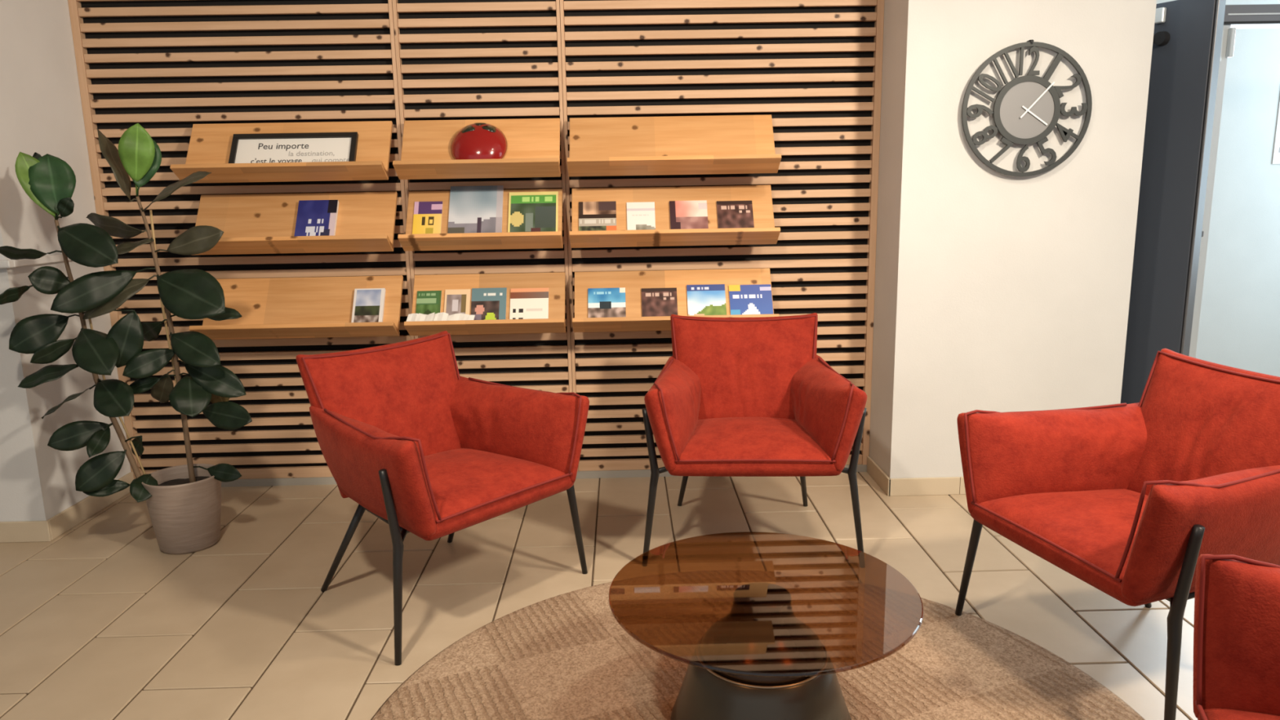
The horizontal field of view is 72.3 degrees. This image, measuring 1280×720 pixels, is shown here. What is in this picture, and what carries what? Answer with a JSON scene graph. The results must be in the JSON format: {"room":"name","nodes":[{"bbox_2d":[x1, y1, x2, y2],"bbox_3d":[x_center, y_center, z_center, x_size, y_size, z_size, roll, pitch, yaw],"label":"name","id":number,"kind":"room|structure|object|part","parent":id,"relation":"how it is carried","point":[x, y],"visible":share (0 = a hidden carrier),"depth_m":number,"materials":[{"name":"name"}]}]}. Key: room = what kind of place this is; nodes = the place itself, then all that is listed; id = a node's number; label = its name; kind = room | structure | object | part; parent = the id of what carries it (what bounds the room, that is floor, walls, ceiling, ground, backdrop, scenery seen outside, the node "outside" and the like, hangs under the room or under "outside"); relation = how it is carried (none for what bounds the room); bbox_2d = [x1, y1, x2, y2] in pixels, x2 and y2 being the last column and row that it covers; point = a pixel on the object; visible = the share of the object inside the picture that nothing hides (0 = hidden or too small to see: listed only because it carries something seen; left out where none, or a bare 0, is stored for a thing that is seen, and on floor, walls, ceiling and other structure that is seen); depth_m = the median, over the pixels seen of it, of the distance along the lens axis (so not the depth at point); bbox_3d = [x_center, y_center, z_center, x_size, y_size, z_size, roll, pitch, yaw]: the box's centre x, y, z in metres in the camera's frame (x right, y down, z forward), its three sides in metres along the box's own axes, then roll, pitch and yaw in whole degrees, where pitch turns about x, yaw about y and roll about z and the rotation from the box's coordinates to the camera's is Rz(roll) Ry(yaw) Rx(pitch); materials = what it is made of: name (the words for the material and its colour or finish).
{"room":"waiting room","nodes":[
{"label":"waiting room","id":0,"kind":"room"},
{"bbox_2d":[0,0,130,521],"bbox_3d":[-3.507,-0.697,3.524,2.345,2.750,0.802,-1,11,-1],"label":"wall","id":1,"kind":"structure","parent":0,"point":[41,108],"depth_m":3.39,"materials":[{"name":"grey paint"}]},
{"bbox_2d":[0,253,71,268],"bbox_3d":[-3.484,-0.382,3.466,2.375,0.028,0.628,-1,11,-1],"label":"trim","id":2,"kind":"structure","parent":1,"relation":"attached to","point":[7,264],"depth_m":3.30,"materials":[{"name":"grey paint"}]},
{"bbox_2d":[0,456,965,542],"bbox_3d":[-1.308,0.582,3.731,6.694,0.083,0.648,-1,11,-1],"label":"baseboard","id":3,"kind":"structure","parent":1,"relation":"attached to","point":[49,530],"depth_m":3.73,"materials":[{"name":"beige tile"}]},
{"bbox_2d":[67,0,884,479],"bbox_3d":[-0.653,-0.815,3.869,3.377,2.750,0.203,-1,11,-1],"label":"wall","id":4,"kind":"structure","parent":0,"point":[165,67],"depth_m":3.75,"materials":[{"name":"brown wood"}]},
{"bbox_2d":[169,120,392,182],"bbox_3d":[-1.454,-0.859,3.608,0.837,0.244,0.267,-1,11,-1],"label":"shelf","id":5,"kind":"object","parent":4,"relation":"attached to","point":[210,144],"visible":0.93,"depth_m":3.61,"materials":[{"name":"brown wood"}]},
{"bbox_2d":[228,132,358,163],"bbox_3d":[-1.427,-0.850,3.607,0.511,0.171,0.119,-1,11,-1],"label":"framed notice","id":6,"kind":"object","parent":5,"relation":"on","point":[264,148],"visible":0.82,"depth_m":3.62,"materials":[{"name":"black"}]},
{"bbox_2d":[191,191,397,255],"bbox_3d":[-1.449,-0.572,3.664,0.837,0.244,0.267,-1,11,-1],"label":"shelf","id":7,"kind":"object","parent":4,"relation":"attached to","point":[250,224],"visible":0.86,"depth_m":3.68,"materials":[{"name":"brown wood"}]},
{"bbox_2d":[294,200,338,235],"bbox_3d":[-1.355,-0.574,3.669,0.163,0.187,0.129,-1,11,-1],"label":"booklet","id":8,"kind":"object","parent":7,"relation":"in","point":[314,217],"visible":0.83,"depth_m":3.67,"materials":[{"name":"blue paper"}]},
{"bbox_2d":[188,275,403,339],"bbox_3d":[-1.443,-0.221,3.732,0.837,0.244,0.267,-1,11,-1],"label":"shelf","id":9,"kind":"object","parent":4,"relation":"attached to","point":[312,307],"visible":0.76,"depth_m":3.75,"materials":[{"name":"brown wood"}]},
{"bbox_2d":[351,288,386,322],"bbox_3d":[-1.159,-0.216,3.738,0.129,0.168,0.116,-1,11,-1],"label":"booklet","id":10,"kind":"object","parent":9,"relation":"in","point":[368,306],"visible":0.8,"depth_m":3.74,"materials":[{"name":"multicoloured paper"}]},
{"bbox_2d":[392,118,560,179],"bbox_3d":[-0.661,-0.876,3.622,0.662,0.244,0.267,-1,11,-1],"label":"shelf","id":11,"kind":"object","parent":4,"relation":"attached to","point":[533,144],"visible":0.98,"depth_m":3.63,"materials":[{"name":"brown wood"}]},
{"bbox_2d":[450,122,506,159],"bbox_3d":[-0.667,-0.885,3.623,0.234,0.197,0.138,-1,11,-1],"label":"ornament","id":12,"kind":"object","parent":11,"relation":"on","point":[477,140],"visible":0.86,"depth_m":3.59,"materials":[{"name":"red ceramic"}]},
{"bbox_2d":[397,188,563,251],"bbox_3d":[-0.656,-0.589,3.678,0.662,0.244,0.267,-1,11,-1],"label":"shelf","id":13,"kind":"object","parent":4,"relation":"attached to","point":[443,241],"visible":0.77,"depth_m":3.63,"materials":[{"name":"brown wood"}]},
{"bbox_2d":[412,201,442,234],"bbox_3d":[-0.894,-0.577,3.681,0.118,0.173,0.114,-1,11,-1],"label":"leaflet","id":14,"kind":"object","parent":13,"relation":"in","point":[427,219],"visible":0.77,"depth_m":3.69,"materials":[{"name":"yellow paper"}]},
{"bbox_2d":[447,185,503,233],"bbox_3d":[-0.693,-0.615,3.697,0.225,0.235,0.154,-1,11,-1],"label":"brochure","id":15,"kind":"object","parent":13,"relation":"in","point":[472,209],"visible":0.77,"depth_m":3.70,"materials":[{"name":"white paper"}]},
{"bbox_2d":[507,191,558,232],"bbox_3d":[-0.450,-0.604,3.695,0.208,0.205,0.135,-1,11,-1],"label":"brochure","id":16,"kind":"object","parent":13,"relation":"in","point":[528,211],"visible":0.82,"depth_m":3.70,"materials":[{"name":"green paper"}]},
{"bbox_2d":[404,271,565,335],"bbox_3d":[-0.650,-0.238,3.747,0.662,0.244,0.267,-1,11,-1],"label":"shelf","id":17,"kind":"object","parent":4,"relation":"attached to","point":[554,282],"visible":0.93,"depth_m":3.77,"materials":[{"name":"brown wood"}]},
{"bbox_2d":[406,312,435,321],"bbox_3d":[-0.918,-0.177,3.663,0.114,0.038,0.049,-1,11,-1],"label":"loose sheet","id":18,"kind":"object","parent":17,"relation":"on","point":[412,317],"visible":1,"depth_m":3.66,"materials":[{"name":"white paper"}]},
{"bbox_2d":[415,290,441,314],"bbox_3d":[-0.905,-0.214,3.745,0.104,0.153,0.101,-1,11,-1],"label":"leaflet","id":19,"kind":"object","parent":17,"relation":"on","point":[428,302],"visible":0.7,"depth_m":3.75,"materials":[{"name":"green paper"}]},
{"bbox_2d":[418,311,448,320],"bbox_3d":[-0.871,-0.176,3.676,0.129,0.042,0.053,-1,11,-1],"label":"loose sheet","id":20,"kind":"object","parent":17,"relation":"on","point":[443,316],"visible":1,"depth_m":3.68,"materials":[{"name":"white paper"}]},
{"bbox_2d":[444,288,471,315],"bbox_3d":[-0.783,-0.219,3.748,0.109,0.156,0.103,-1,11,-1],"label":"leaflet","id":21,"kind":"object","parent":17,"relation":"in","point":[456,301],"visible":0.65,"depth_m":3.76,"materials":[{"name":"white paper"}]},
{"bbox_2d":[446,313,475,320],"bbox_3d":[-0.761,-0.175,3.682,0.129,0.037,0.051,-1,11,-1],"label":"loose sheet","id":22,"kind":"object","parent":17,"relation":"on","point":[455,317],"visible":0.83,"depth_m":3.69,"materials":[{"name":"white paper"}]},
{"bbox_2d":[471,287,506,319],"bbox_3d":[-0.648,-0.223,3.750,0.149,0.160,0.106,-1,11,-1],"label":"brochure","id":23,"kind":"object","parent":17,"relation":"in","point":[486,304],"visible":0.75,"depth_m":3.75,"materials":[{"name":"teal paper"}]},
{"bbox_2d":[509,288,548,319],"bbox_3d":[-0.474,-0.225,3.753,0.164,0.156,0.102,-1,11,-1],"label":"leaflet","id":24,"kind":"object","parent":17,"relation":"in","point":[525,303],"visible":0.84,"depth_m":3.76,"materials":[{"name":"white paper"}]},
{"bbox_2d":[566,115,781,176],"bbox_3d":[0.134,-0.893,3.636,0.863,0.244,0.267,-1,11,-1],"label":"shelf","id":25,"kind":"object","parent":4,"relation":"attached to","point":[725,144],"visible":1,"depth_m":3.65,"materials":[{"name":"brown wood"}]},
{"bbox_3d":[0.134,-0.906,3.666,0.855,0.262,0.018,-1,-22,-1],"label":"panel","id":26,"kind":"part","parent":25,"relation":"part of","materials":[{"name":"brown wood"}]},
{"bbox_2d":[568,185,780,248],"bbox_3d":[0.139,-0.606,3.692,0.863,0.244,0.267,-1,11,-1],"label":"shelf","id":27,"kind":"object","parent":4,"relation":"attached to","point":[764,231],"visible":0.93,"depth_m":3.70,"materials":[{"name":"brown wood"}]},
{"bbox_2d":[578,200,616,231],"bbox_3d":[-0.179,-0.585,3.691,0.158,0.160,0.106,-1,11,-1],"label":"leaflet","id":28,"kind":"object","parent":27,"relation":"on","point":[593,215],"visible":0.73,"depth_m":3.70,"materials":[{"name":"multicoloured paper"}]},
{"bbox_2d":[626,201,655,230],"bbox_3d":[0.005,-0.586,3.693,0.119,0.155,0.102,-1,11,-1],"label":"leaflet","id":29,"kind":"object","parent":27,"relation":"in","point":[640,215],"visible":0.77,"depth_m":3.70,"materials":[{"name":"white paper"}]},
{"bbox_3d":[0.139,-0.620,3.722,0.855,0.262,0.018,-1,-22,-1],"label":"panel","id":30,"kind":"part","parent":27,"relation":"part of","materials":[{"name":"brown wood"}]},
{"bbox_2d":[669,200,708,229],"bbox_3d":[0.207,-0.592,3.696,0.159,0.157,0.105,-1,11,-1],"label":"brochure","id":31,"kind":"object","parent":27,"relation":"in","point":[684,215],"visible":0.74,"depth_m":3.70,"materials":[{"name":"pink paper"}]},
{"bbox_2d":[716,200,754,228],"bbox_3d":[0.404,-0.594,3.700,0.151,0.154,0.102,-1,11,-1],"label":"brochure","id":32,"kind":"object","parent":27,"relation":"in","point":[731,214],"visible":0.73,"depth_m":3.71,"materials":[{"name":"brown paper"}]},
{"bbox_2d":[572,268,779,332],"bbox_3d":[0.146,-0.255,3.761,0.863,0.244,0.267,-1,11,-1],"label":"shelf","id":33,"kind":"object","parent":4,"relation":"attached to","point":[633,282],"visible":0.65,"depth_m":3.80,"materials":[{"name":"brown wood"}]},
{"bbox_2d":[587,287,626,317],"bbox_3d":[-0.142,-0.229,3.757,0.161,0.150,0.099,-1,11,-1],"label":"brochure","id":34,"kind":"object","parent":33,"relation":"in","point":[602,302],"visible":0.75,"depth_m":3.76,"materials":[{"name":"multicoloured paper"}]},
{"bbox_2d":[641,287,677,316],"bbox_3d":[0.084,-0.231,3.761,0.153,0.146,0.097,-1,11,-1],"label":"brochure","id":35,"kind":"object","parent":33,"relation":"in","point":[655,302],"visible":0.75,"depth_m":3.77,"materials":[{"name":"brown paper"}]},
{"bbox_2d":[686,284,726,315],"bbox_3d":[0.287,-0.241,3.766,0.165,0.157,0.104,-1,11,-1],"label":"brochure","id":36,"kind":"object","parent":33,"relation":"in","point":[708,299],"visible":0.8,"depth_m":3.77,"materials":[{"name":"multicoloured paper"}]},
{"bbox_2d":[728,284,773,315],"bbox_3d":[0.478,-0.243,3.769,0.183,0.152,0.101,-1,11,-1],"label":"brochure","id":37,"kind":"object","parent":33,"relation":"in","point":[744,299],"visible":0.84,"depth_m":3.77,"materials":[{"name":"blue paper"}]},
{"bbox_2d":[0,471,1197,719],"bbox_3d":[0.283,0.946,2.094,9.800,0.060,8.400,-1,11,-1],"label":"floor","id":38,"kind":"structure","parent":0,"point":[98,621],"depth_m":2.93,"materials":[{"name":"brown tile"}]},
{"bbox_2d":[0,123,252,554],"bbox_3d":[-1.828,-0.055,3.189,0.830,1.559,0.300,-1,11,-1],"label":"rubber plant","id":39,"kind":"object","parent":38,"relation":"on","point":[184,502],"visible":1,"depth_m":3.14,"materials":[{"name":"green plant"}]},
{"bbox_3d":[-1.963,-0.001,3.195,0.196,1.011,0.024,-2,11,-5],"label":"stem","id":40,"kind":"part","parent":39,"relation":"part of","materials":[{"name":"brown plant"}]},
{"bbox_3d":[-1.737,-0.050,3.217,0.093,1.086,0.028,-1,11,-1],"label":"stem","id":41,"kind":"part","parent":39,"relation":"part of","materials":[{"name":"brown plant"}]},
{"bbox_3d":[-1.723,0.568,3.326,0.272,0.280,0.272,-1,11,-1],"label":"pot","id":42,"kind":"part","parent":39,"relation":"part of","materials":[{"name":"beige ceramic"}]},
{"bbox_2d":[296,330,589,665],"bbox_3d":[-0.646,0.373,2.849,0.685,0.817,0.779,8,14,40],"label":"armchair","id":43,"kind":"object","parent":38,"relation":"on","point":[432,451],"visible":1,"depth_m":2.83,"materials":[{"name":"red fabric"}]},
{"bbox_3d":[-0.971,0.614,2.867,0.227,0.350,0.027,4,12,23],"label":"leg","id":44,"kind":"part","parent":43,"relation":"part of","materials":[{"name":"black metal"}]},
{"bbox_3d":[-0.805,0.318,2.612,0.655,0.316,0.206,8,14,40],"label":"armrest","id":45,"kind":"part","parent":43,"relation":"part of","materials":[{"name":"red fabric"}]},
{"bbox_3d":[-0.824,0.171,2.960,0.219,0.469,0.592,8,14,40],"label":"backrest","id":46,"kind":"part","parent":43,"relation":"part of","materials":[{"name":"red fabric"}]},
{"bbox_3d":[-0.605,0.447,2.829,0.397,0.026,0.688,8,14,40],"label":"under frame","id":47,"kind":"part","parent":43,"relation":"part of","materials":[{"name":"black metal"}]},
{"bbox_3d":[-0.686,0.576,2.446,0.035,0.568,0.070,3,12,21],"label":"leg","id":48,"kind":"part","parent":43,"relation":"part of","materials":[{"name":"black metal"}]},
{"bbox_3d":[-0.670,0.541,3.215,0.027,0.350,0.227,-9,13,-34],"label":"leg","id":49,"kind":"part","parent":43,"relation":"part of","materials":[{"name":"black metal"}]},
{"bbox_3d":[-0.586,0.391,2.801,0.516,0.126,0.599,8,14,40],"label":"seat","id":50,"kind":"part","parent":43,"relation":"part of","materials":[{"name":"red fabric"}]},
{"bbox_3d":[-0.454,0.233,3.016,0.655,0.316,0.206,8,14,40],"label":"armrest","id":51,"kind":"part","parent":43,"relation":"part of","materials":[{"name":"red fabric"}]},
{"bbox_3d":[-0.222,0.464,2.980,0.070,0.568,0.035,-7,13,-30],"label":"leg","id":52,"kind":"part","parent":43,"relation":"part of","materials":[{"name":"black metal"}]},
{"bbox_2d":[641,312,866,553],"bbox_3d":[0.402,0.276,3.255,0.779,0.817,0.685,0,11,3],"label":"armchair","id":53,"kind":"object","parent":38,"relation":"on","point":[734,397],"visible":1,"depth_m":3.16,"materials":[{"name":"red fabric"}]},
{"bbox_3d":[0.034,0.445,3.054,0.070,0.568,0.035,-4,11,-15],"label":"leg","id":54,"kind":"part","parent":53,"relation":"part of","materials":[{"name":"black metal"}]},
{"bbox_3d":[0.129,0.181,3.227,0.206,0.316,0.655,0,11,3],"label":"armrest","id":55,"kind":"part","parent":53,"relation":"part of","materials":[{"name":"red fabric"}]},
{"bbox_3d":[0.184,0.462,3.541,0.027,0.350,0.227,-4,11,-13],"label":"leg","id":56,"kind":"part","parent":53,"relation":"part of","materials":[{"name":"black metal"}]},
{"bbox_3d":[0.411,0.054,3.445,0.592,0.469,0.219,0,11,3],"label":"backrest","id":57,"kind":"part","parent":53,"relation":"part of","materials":[{"name":"red fabric"}]},
{"bbox_3d":[0.401,0.353,3.217,0.688,0.026,0.397,0,11,3],"label":"under frame","id":58,"kind":"part","parent":53,"relation":"part of","materials":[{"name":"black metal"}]},
{"bbox_3d":[0.398,0.300,3.180,0.599,0.126,0.516,0,11,3],"label":"seat","id":59,"kind":"part","parent":53,"relation":"part of","materials":[{"name":"red fabric"}]},
{"bbox_3d":[0.650,0.459,3.516,0.027,0.350,0.227,3,12,18],"label":"leg","id":60,"kind":"part","parent":53,"relation":"part of","materials":[{"name":"black metal"}]},
{"bbox_3d":[0.670,0.177,3.197,0.206,0.316,0.655,0,11,3],"label":"armrest","id":61,"kind":"part","parent":53,"relation":"part of","materials":[{"name":"red fabric"}]},
{"bbox_3d":[0.749,0.440,3.014,0.070,0.568,0.035,3,12,22],"label":"leg","id":62,"kind":"part","parent":53,"relation":"part of","materials":[{"name":"black metal"}]},
{"bbox_2d":[370,582,1145,719],"bbox_3d":[0.279,0.911,2.087,1.934,0.008,1.934,-1,11,-1],"label":"round rug","id":63,"kind":"object","parent":38,"relation":"on","point":[565,656],"visible":0.44,"depth_m":2.36,"materials":[{"name":"beige carpet"}]},
{"bbox_2d":[608,532,923,719],"bbox_3d":[0.295,0.721,2.127,0.735,0.348,0.735,-1,11,-1],"label":"coffee table","id":64,"kind":"object","parent":63,"relation":"on","point":[764,624],"visible":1,"depth_m":2.01,"materials":[{"name":"brown glass"}]},
{"bbox_2d":[955,348,1279,719],"bbox_3d":[1.333,0.439,2.317,0.694,0.828,0.779,-3,11,-15],"label":"armchair","id":65,"kind":"object","parent":38,"relation":"on","point":[1125,500],"visible":0.95,"depth_m":2.31,"materials":[{"name":"red fabric"}]},
{"bbox_3d":[0.991,0.503,2.608,0.044,0.568,0.066,-3,11,-15],"label":"leg","id":66,"kind":"part","parent":65,"relation":"part of","materials":[{"name":"black metal"}]},
{"bbox_3d":[1.233,0.288,2.544,0.640,0.299,0.149,-3,11,-8],"label":"armrest","id":67,"kind":"part","parent":65,"relation":"part of","materials":[{"name":"red fabric"}]},
{"bbox_3d":[1.255,0.448,2.297,0.516,0.126,0.599,-3,11,-15],"label":"seat","id":68,"kind":"part","parent":65,"relation":"part of","materials":[{"name":"red fabric"}]},
{"bbox_3d":[1.492,0.609,2.644,0.222,0.352,0.027,-8,13,-32],"label":"leg","id":69,"kind":"part","parent":65,"relation":"part of","materials":[{"name":"black metal"}]},
{"bbox_3d":[1.281,0.505,2.315,0.397,0.026,0.688,-3,11,-15],"label":"under frame","id":70,"kind":"part","parent":65,"relation":"part of","materials":[{"name":"black metal"}]},
{"bbox_3d":[1.185,0.631,1.935,0.044,0.568,0.066,-3,11,-15],"label":"leg","id":71,"kind":"part","parent":65,"relation":"part of","materials":[{"name":"black metal"}]},
{"bbox_3d":[1.379,0.384,2.037,0.640,0.299,0.149,-6,12,-23],"label":"armrest","id":72,"kind":"part","parent":65,"relation":"part of","materials":[{"name":"red fabric"}]},
{"bbox_3d":[1.551,0.244,2.343,0.219,0.469,0.592,-3,11,-15],"label":"backrest","id":73,"kind":"part","parent":65,"relation":"part of","materials":[{"name":"red fabric"}]},
{"bbox_2d":[1188,24,1235,358],"bbox_3d":[2.529,-0.490,3.989,0.090,1.955,0.110,-1,11,-1],"label":"door frame","id":74,"kind":"structure","parent":38,"relation":"on","point":[1228,33],"depth_m":3.90,"materials":[{"name":"silver metal"}]},
{"bbox_2d":[1193,554,1279,719],"bbox_3d":[1.180,0.668,1.155,0.694,0.828,0.779,4,12,20],"label":"armchair","id":75,"kind":"object","parent":38,"relation":"on","point":[1237,622],"visible":1,"depth_m":1.48,"materials":[{"name":"red fabric"}]},
{"bbox_3d":[1.105,0.667,1.183,0.516,0.126,0.599,4,12,20],"label":"seat","id":76,"kind":"part","parent":75,"relation":"part of","materials":[{"name":"red fabric"}]},
{"bbox_2d":[869,0,1156,478],"bbox_3d":[1.520,-0.831,3.752,0.965,2.750,0.522,-1,11,-1],"label":"wall","id":77,"kind":"structure","parent":0,"point":[994,291],"depth_m":3.55,"materials":[{"name":"white paint"}]},
{"bbox_2d":[961,39,1092,176],"bbox_3d":[1.514,-0.984,3.436,0.509,0.518,0.036,-1,11,-1],"label":"wall clock","id":78,"kind":"object","parent":77,"relation":"attached to","point":[1028,107],"visible":1,"depth_m":3.43,"materials":[{"name":"grey metal"}]},
{"bbox_2d":[1120,0,1226,404],"bbox_3d":[2.155,-0.517,3.944,0.082,2.020,0.656,-7,13,-30],"label":"door","id":79,"kind":"structure","parent":77,"relation":"in","point":[1187,42],"depth_m":3.70,"materials":[{"name":"grey metal"}]},
{"bbox_3d":[2.179,-1.345,3.664,0.030,0.060,0.060,-7,13,-30],"label":"closer knob","id":80,"kind":"part","parent":79,"relation":"part of","materials":[{"name":"black"}]},
{"bbox_2d":[1156,0,1279,377],"bbox_3d":[3.134,-1.142,5.200,3.900,2.750,0.130,-1,11,-1],"label":"wall","id":81,"kind":"structure","parent":0,"point":[1239,327],"depth_m":5.21,"materials":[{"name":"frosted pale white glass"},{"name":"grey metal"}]},
{"bbox_2d":[1271,99,1279,164],"bbox_3d":[3.866,-1.379,5.099,0.320,0.460,0.006,-1,11,-1],"label":"notice","id":82,"kind":"object","parent":81,"relation":"attached to","point":[1276,157],"visible":1,"depth_m":5.12,"materials":[{"name":"white paper"}]},
{"bbox_3d":[5.015,-0.457,1.518,0.100,2.750,7.600,-1,11,-1],"label":"wall","id":83,"kind":"structure","parent":0,"visible":0},
{"bbox_2d":[1223,4,1279,28],"bbox_3d":[3.550,-1.514,3.830,2.700,0.080,0.116,-1,11,-1],"label":"trim","id":84,"kind":"structure","parent":83,"relation":"attached to","point":[1255,15],"depth_m":3.76,"materials":[{"name":"grey metal"}]}
]}

